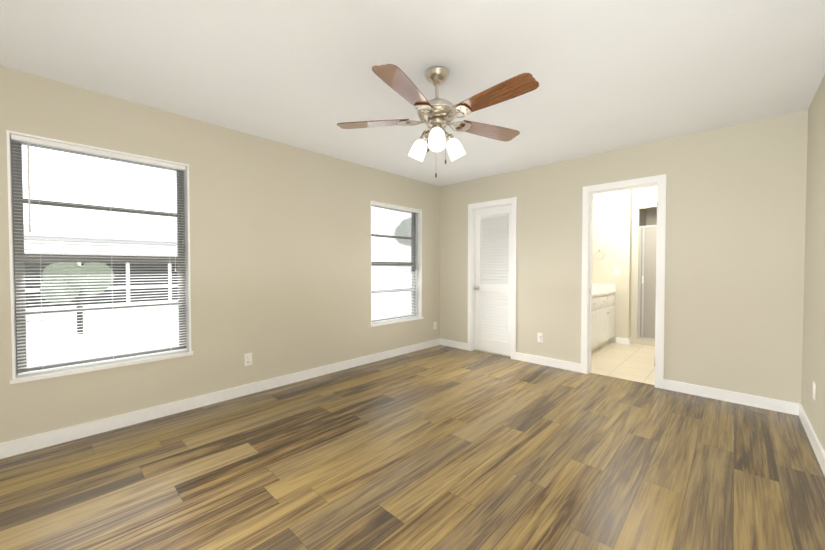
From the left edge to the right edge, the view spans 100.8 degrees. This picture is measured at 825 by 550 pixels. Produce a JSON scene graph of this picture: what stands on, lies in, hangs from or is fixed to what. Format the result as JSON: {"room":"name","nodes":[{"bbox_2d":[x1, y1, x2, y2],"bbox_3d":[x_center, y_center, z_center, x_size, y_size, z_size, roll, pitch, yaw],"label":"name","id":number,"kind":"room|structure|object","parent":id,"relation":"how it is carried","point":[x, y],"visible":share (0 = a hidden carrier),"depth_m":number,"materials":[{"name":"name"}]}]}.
{"room":"empty bedroom","nodes":[
{"label":"empty bedroom","id":0,"kind":"room"},
{"bbox_2d":[0,66,439,442],"bbox_3d":[-0.341,-0.127,4.615,0.200,2.440,8.620,1,2,43],"label":"wall","id":1,"kind":"structure","parent":0,"point":[280,258],"depth_m":3.13,"materials":[{"name":"paint"}]},
{"bbox_2d":[6,130,193,383],"bbox_3d":[-2.251,-0.118,2.554,0.187,1.591,1.000,1,2,43],"label":"window","id":2,"kind":"structure","parent":1,"relation":"in","point":[19,204],"depth_m":2.44,"materials":[{"name":"silver metal"}]},
{"bbox_2d":[11,134,186,375],"bbox_3d":[-2.235,-0.129,2.538,0.052,1.545,0.944,1,2,43],"label":"window blind","id":3,"kind":"object","parent":2,"relation":"attached to","point":[27,140],"visible":1,"depth_m":2.48,"materials":[{"name":"white plastic"}]},
{"bbox_2d":[0,338,439,458],"bbox_3d":[-1.357,1.071,3.412,0.013,0.095,5.200,1,2,43],"label":"baseboard","id":4,"kind":"structure","parent":1,"relation":"attached to","point":[34,442],"depth_m":2.78,"materials":[{"name":"white wood"}]},
{"bbox_2d":[244,353,251,365],"bbox_3d":[-1.544,0.793,3.211,0.008,0.114,0.070,1,2,43],"label":"electrical outlet","id":5,"kind":"object","parent":1,"relation":"attached to","point":[247,359],"visible":1,"depth_m":3.21,"materials":[{"name":"white plastic"}]},
{"bbox_2d":[370,201,422,326],"bbox_3d":[-0.245,-0.147,4.675,0.187,1.581,0.980,1,2,43],"label":"window","id":6,"kind":"structure","parent":1,"relation":"in","point":[400,222],"depth_m":4.88,"materials":[{"name":"silver metal"}]},
{"bbox_2d":[371,202,418,322],"bbox_3d":[-0.229,-0.158,4.659,0.052,1.535,0.924,1,2,43],"label":"window blind","id":7,"kind":"object","parent":6,"relation":"attached to","point":[392,208],"visible":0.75,"depth_m":4.63,"materials":[{"name":"white plastic"}]},
{"bbox_2d":[0,345,824,549],"bbox_3d":[-0.059,1.195,2.146,4.040,0.100,5.380,1,2,43],"label":"floor","id":8,"kind":"structure","parent":0,"point":[440,447],"depth_m":2.00,"materials":[{"name":"brown wood"}]},
{"bbox_2d":[0,0,824,186],"bbox_3d":[1.054,-1.369,3.270,4.040,0.100,8.620,1,2,43],"label":"ceiling","id":9,"kind":"structure","parent":0,"point":[610,75],"depth_m":2.09,"materials":[{"name":"paint"}]},
{"bbox_2d":[337,64,538,177],"bbox_3d":[0.185,-0.970,2.165,1.238,0.652,1.282,1,2,43],"label":"ceiling fan","id":10,"kind":"object","parent":9,"relation":"hanging from","point":[437,115],"visible":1,"depth_m":2.10,"materials":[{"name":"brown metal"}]},
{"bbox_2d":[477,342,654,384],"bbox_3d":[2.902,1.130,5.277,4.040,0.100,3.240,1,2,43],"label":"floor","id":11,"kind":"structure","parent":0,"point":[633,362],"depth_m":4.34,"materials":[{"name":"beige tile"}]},
{"bbox_2d":[591,295,598,351],"bbox_3d":[2.092,0.695,4.544,0.448,0.800,0.925,1,2,43],"label":"base cabinet","id":12,"kind":"object","parent":11,"relation":"on","point":[595,298],"depth_m":4.64,"materials":[{"name":"white wood"}]},
{"bbox_2d":[599,291,615,346],"bbox_3d":[2.727,0.681,5.216,0.448,0.800,0.925,1,2,43],"label":"base cabinet","id":13,"kind":"object","parent":11,"relation":"on","point":[603,315],"depth_m":5.07,"materials":[{"name":"white wood"}]},
{"bbox_2d":[592,291,610,294],"bbox_3d":[2.410,0.271,4.870,0.451,0.035,1.850,1,2,43],"label":"countertop","id":14,"kind":"structure","parent":13,"relation":"on","point":[593,292],"depth_m":4.92,"materials":[{"name":"white stone"}]},
{"bbox_2d":[592,189,646,342],"bbox_3d":[3.542,-0.154,5.912,0.660,2.440,1.200,1,2,43],"label":"wall","id":15,"kind":"structure","parent":0,"point":[612,226],"depth_m":5.40,"materials":[{"name":"paint"}]},
{"bbox_2d":[592,283,614,290],"bbox_3d":[3.044,0.190,5.530,0.428,0.100,0.018,1,2,43],"label":"backsplash","id":16,"kind":"structure","parent":15,"relation":"attached to","point":[595,286],"depth_m":5.48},
{"bbox_2d":[614,267,618,274],"bbox_3d":[3.221,-0.063,5.385,0.070,0.114,0.008,1,2,43],"label":"outlet","id":17,"kind":"object","parent":15,"relation":"attached to","point":[616,270],"visible":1,"depth_m":5.38,"materials":[{"name":"white plastic"}]},
{"bbox_2d":[440,110,807,403],"bbox_3d":[1.818,-0.115,4.046,3.720,2.440,0.120,1,2,43],"label":"wall","id":18,"kind":"structure","parent":0,"point":[735,247],"depth_m":3.17,"materials":[{"name":"paint"}]},
{"bbox_2d":[440,338,467,349],"bbox_3d":[0.623,1.036,5.109,0.495,0.095,0.013,1,2,43],"label":"baseboard","id":19,"kind":"structure","parent":18,"relation":"attached to","point":[450,343],"depth_m":5.10,"materials":[{"name":"white wood"}]},
{"bbox_2d":[468,197,516,359],"bbox_3d":[1.116,0.041,4.711,0.740,2.100,0.158,1,2,43],"label":"door","id":20,"kind":"structure","parent":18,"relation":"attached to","point":[492,288],"depth_m":4.74,"materials":[{"name":"white wood"}]},
{"bbox_2d":[537,333,542,342],"bbox_3d":[1.574,0.772,4.207,0.070,0.114,0.008,1,2,43],"label":"electrical outlet","id":21,"kind":"object","parent":18,"relation":"attached to","point":[540,337],"visible":1,"depth_m":4.20,"materials":[{"name":"white plastic"}]},
{"bbox_2d":[516,352,580,372],"bbox_3d":[1.629,1.056,4.159,0.795,0.095,0.013,1,2,43],"label":"baseboard","id":22,"kind":"structure","parent":18,"relation":"attached to","point":[571,366],"depth_m":4.12,"materials":[{"name":"white wood"}]},
{"bbox_2d":[581,174,666,388],"bbox_3d":[2.238,0.064,3.650,0.760,2.100,0.158,1,2,43],"label":"door frame","id":23,"kind":"structure","parent":18,"relation":"attached to","point":[659,182],"depth_m":3.56,"materials":[{"name":"white wood"}]},
{"bbox_2d":[663,379,795,414],"bbox_3d":[2.786,1.079,3.064,0.870,0.095,0.013,1,2,43],"label":"baseboard","id":24,"kind":"structure","parent":18,"relation":"attached to","point":[719,394],"depth_m":3.02,"materials":[{"name":"white wood"}]},
{"bbox_2d":[631,186,656,345],"bbox_3d":[4.062,-0.132,4.869,1.590,2.440,0.100,1,2,43],"label":"wall","id":25,"kind":"structure","parent":0,"point":[644,198],"depth_m":5.33,"materials":[{"name":"paint"}]},
{"bbox_2d":[638,225,656,340],"bbox_3d":[3.784,0.123,5.096,0.700,1.760,0.060,1,2,43],"label":"shower door frame","id":26,"kind":"object","parent":25,"relation":"attached to","point":[646,281],"visible":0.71,"depth_m":5.27,"materials":[{"name":"silver metal"}]},
{"bbox_2d":[647,208,656,225],"bbox_3d":[4.722,-0.147,5.566,1.590,2.440,0.080,1,2,43],"label":"wall","id":27,"kind":"structure","parent":0,"point":[648,216],"depth_m":5.99,"materials":[{"name":"beige paint"}]},
{"bbox_2d":[801,74,824,451],"bbox_3d":[2.478,-0.071,1.950,0.120,2.440,8.620,1,2,43],"label":"wall","id":28,"kind":"structure","parent":0,"point":[813,359],"depth_m":2.36,"materials":[{"name":"paint"}]},
{"bbox_2d":[796,403,824,475],"bbox_3d":[1.338,1.125,0.865,0.013,0.095,5.200,1,2,43],"label":"baseboard","id":29,"kind":"structure","parent":28,"relation":"attached to","point":[819,452],"depth_m":2.29,"materials":[{"name":"white wood"}]},
{"bbox_2d":[812,381,815,399],"bbox_3d":[2.713,0.782,2.310,0.008,0.114,0.070,1,2,43],"label":"electrical outlet","id":30,"kind":"object","parent":28,"relation":"attached to","point":[813,390],"visible":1,"depth_m":2.30,"materials":[{"name":"white plastic"}]},
{"label":"outside","id":31,"kind":"structure","parent":0,"visible":0},
{"bbox_2d":[26,274,393,365],"bbox_3d":[-21.445,0.946,25.989,59.800,0.100,90.000,1,2,43],"label":"ground","id":32,"kind":"structure","parent":31,"point":[373,286],"depth_m":7.98,"materials":[{"name":"grey"}]},
{"bbox_2d":[39,262,114,334],"bbox_3d":[-7.195,0.486,7.364,0.969,1.599,1.145,1,2,43],"label":"tree","id":33,"kind":"object","parent":32,"relation":"on","point":[102,271],"depth_m":7.13,"materials":[{"name":"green plant"}]},
{"bbox_2d":[24,224,177,310],"bbox_3d":[-14.202,-0.320,13.606,8.300,2.950,16.800,1,2,43],"label":"house","id":34,"kind":"structure","parent":32,"relation":"on","point":[85,236],"depth_m":12.19,"materials":[{"name":"grey"}]}
]}

